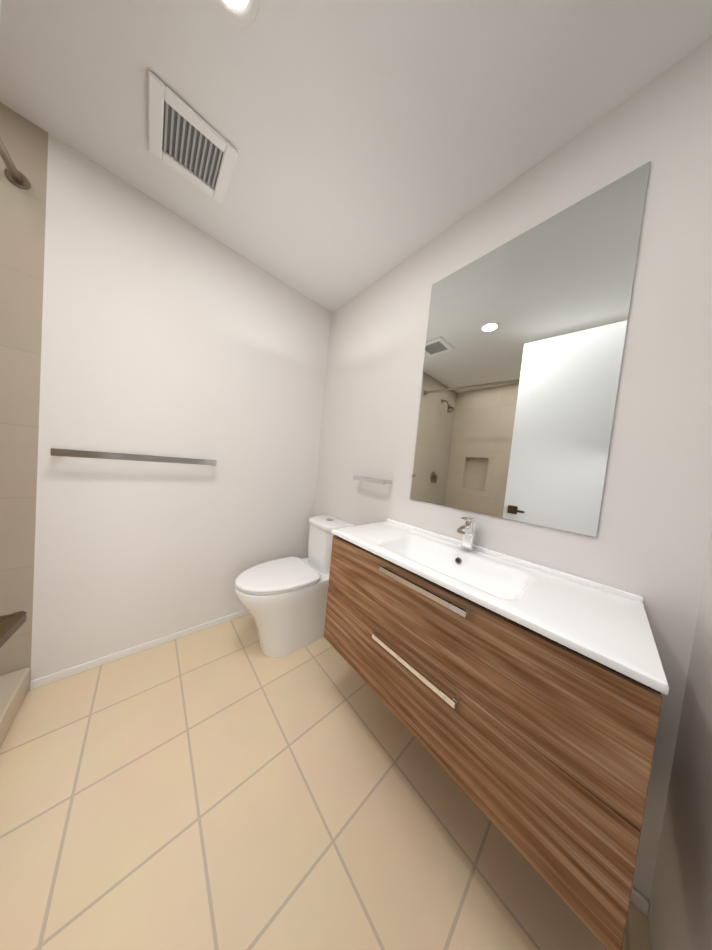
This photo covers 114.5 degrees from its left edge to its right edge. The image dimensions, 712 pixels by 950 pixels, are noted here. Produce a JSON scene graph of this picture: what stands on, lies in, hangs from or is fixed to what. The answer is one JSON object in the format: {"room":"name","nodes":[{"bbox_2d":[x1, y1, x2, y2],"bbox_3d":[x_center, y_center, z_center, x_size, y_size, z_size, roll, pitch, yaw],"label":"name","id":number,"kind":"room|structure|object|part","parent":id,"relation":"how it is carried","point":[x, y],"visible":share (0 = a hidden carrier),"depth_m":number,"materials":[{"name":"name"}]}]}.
{"room":"bathroom","nodes":[
{"label":"bathroom","id":0,"kind":"room"},
{"bbox_2d":[0,102,330,680],"bbox_3d":[-1.214,-0.206,1.184,2.343,2.370,0.100,3,3,-42],"label":"wall","id":1,"kind":"structure","parent":0,"point":[166,332],"depth_m":1.17,"materials":[{"name":"paint"}]},
{"bbox_2d":[0,0,26,647],"bbox_3d":[-0.313,-0.031,0.018,0.148,2.273,0.720,4,3,-36],"label":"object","id":2,"kind":"structure","parent":1,"relation":"attached to","point":[11,624],"depth_m":0.29,"materials":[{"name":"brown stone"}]},
{"bbox_3d":[-0.495,0.195,0.245,0.148,0.066,0.118,4,3,-36],"label":"handle","id":3,"kind":"part","parent":2,"relation":"part of","materials":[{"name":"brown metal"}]},
{"bbox_2d":[0,137,29,189],"bbox_3d":[-0.713,-1.019,0.216,0.060,0.156,1.838,3,3,-42],"label":"rail","id":4,"kind":"object","parent":1,"relation":"attached to","point":[15,176],"visible":1,"depth_m":0.87,"materials":[{"name":"silver metal"}]},
{"bbox_2d":[50,448,216,464],"bbox_3d":[-1.087,-0.088,1.196,0.610,0.032,0.072,3,3,-42],"label":"towel rail","id":5,"kind":"object","parent":1,"relation":"attached to","point":[92,454],"visible":1,"depth_m":1.12,"materials":[{"name":"silver metal"}]},
{"bbox_2d":[29,609,249,689],"bbox_3d":[-0.949,0.977,1.502,1.406,0.040,0.011,3,3,-42],"label":"baseboard","id":6,"kind":"structure","parent":1,"relation":"attached to","point":[53,677],"depth_m":1.23,"materials":[{"name":"white paint"}]},
{"bbox_2d":[0,614,650,949],"bbox_3d":[-0.686,1.136,0.523,2.543,0.140,2.040,3,3,-42],"label":"floor","id":7,"kind":"structure","parent":0,"point":[228,785],"depth_m":0.71,"materials":[{"name":"tile"}]},
{"bbox_2d":[0,667,29,746],"bbox_3d":[-0.892,1.000,0.319,0.100,0.110,1.840,3,3,-42],"label":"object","id":8,"kind":"structure","parent":7,"relation":"on","point":[14,687],"depth_m":0.93,"materials":[{"name":"tile"}]},
{"bbox_2d":[234,515,354,657],"bbox_3d":[-0.393,0.673,1.451,0.690,0.755,0.374,3,3,-42],"label":"toilet","id":9,"kind":"object","parent":7,"relation":"on","point":[283,601],"visible":0.92,"depth_m":1.34,"materials":[{"name":"white ceramic"}]},
{"bbox_3d":[-0.474,0.600,1.368,0.449,0.034,0.374,3,3,-42],"label":"seat","id":10,"kind":"part","parent":9,"relation":"part of","materials":[{"name":"white plastic"}]},
{"bbox_3d":[-0.183,0.311,1.593,0.054,0.008,0.054,3,3,-42],"label":"knob","id":11,"kind":"part","parent":9,"relation":"part of","materials":[{"name":"silver metal"}]},
{"bbox_3d":[-0.198,0.474,1.600,0.217,0.320,0.316,3,3,-42],"label":"tank","id":12,"kind":"part","parent":9,"relation":"part of","materials":[{"name":"white ceramic"}]},
{"bbox_2d":[0,0,711,312],"bbox_3d":[-0.450,-1.340,0.412,2.543,0.100,2.040,3,3,-42],"label":"ceiling","id":13,"kind":"structure","parent":0,"point":[371,141],"depth_m":0.77,"materials":[{"name":"paint"}]},
{"bbox_2d":[148,70,237,203],"bbox_3d":[-0.667,-1.325,0.935,0.270,0.016,0.270,3,3,-42],"label":"ceiling vent","id":14,"kind":"object","parent":13,"relation":"in","point":[185,140],"visible":1,"depth_m":0.91,"materials":[{"name":"white plastic"}]},
{"bbox_3d":[-0.667,-1.326,0.935,0.176,0.006,0.186,3,3,-42],"label":"panel","id":15,"kind":"part","parent":14,"relation":"part of","materials":[{"name":"grey"}]},
{"bbox_2d":[213,0,259,25],"bbox_3d":[-0.327,-1.282,0.579,0.156,0.006,0.156,3,3,-42],"label":"recessed light","id":16,"kind":"object","parent":13,"relation":"in","point":[241,12],"visible":1,"depth_m":0.63,"materials":[{"name":"white paint"}]},
{"bbox_2d":[314,37,711,901],"bbox_3d":[0.336,-0.062,1.288,0.100,2.370,2.040,3,3,-42],"label":"wall","id":17,"kind":"structure","parent":0,"point":[650,543],"depth_m":0.69,"materials":[{"name":"paint"}]},
{"bbox_2d":[353,475,391,484],"bbox_3d":[0.098,0.029,1.415,0.072,0.030,0.272,3,3,-42],"label":"towel rail","id":18,"kind":"object","parent":17,"relation":"attached to","point":[371,480],"visible":1,"depth_m":1.36,"materials":[{"name":"silver metal"}]},
{"bbox_2d":[324,516,668,949],"bbox_3d":[0.328,0.499,0.864,0.438,0.663,0.942,3,3,-42],"label":"bathroom vanity","id":19,"kind":"object","parent":17,"relation":"attached to","point":[521,699],"visible":1,"depth_m":0.55,"materials":[{"name":"brown wood"}]},
{"bbox_3d":[0.182,0.474,0.722,0.030,0.266,0.306,3,3,-42],"label":"handle","id":20,"kind":"part","parent":19,"relation":"part of","materials":[{"name":"silver metal"}]},
{"bbox_2d":[456,516,477,550],"bbox_3d":[0.452,0.243,0.939,0.109,0.138,0.038,3,3,-42],"label":"faucet","id":21,"kind":"object","parent":19,"relation":"on","point":[468,530],"depth_m":0.94,"materials":[{"name":"silver metal"}]},
{"bbox_2d":[409,161,649,536],"bbox_3d":[0.580,-0.398,0.960,0.005,1.127,0.705,3,3,-42],"label":"mirror","id":22,"kind":"object","parent":17,"relation":"attached to","point":[525,337],"visible":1,"depth_m":0.86,"materials":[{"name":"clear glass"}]},
{"bbox_2d":[630,885,649,915],"bbox_3d":[0.185,1.094,1.303,0.011,0.040,1.840,3,3,-42],"label":"baseboard","id":23,"kind":"structure","parent":17,"relation":"attached to","point":[639,900],"depth_m":0.63,"materials":[{"name":"white paint"}]},
{"bbox_2d":[648,530,711,949],"bbox_3d":[0.743,0.018,0.353,0.550,2.370,0.100,3,3,-42],"label":"wall","id":24,"kind":"structure","parent":0,"point":[680,914],"depth_m":0.51,"materials":[{"name":"paint"}]}
]}

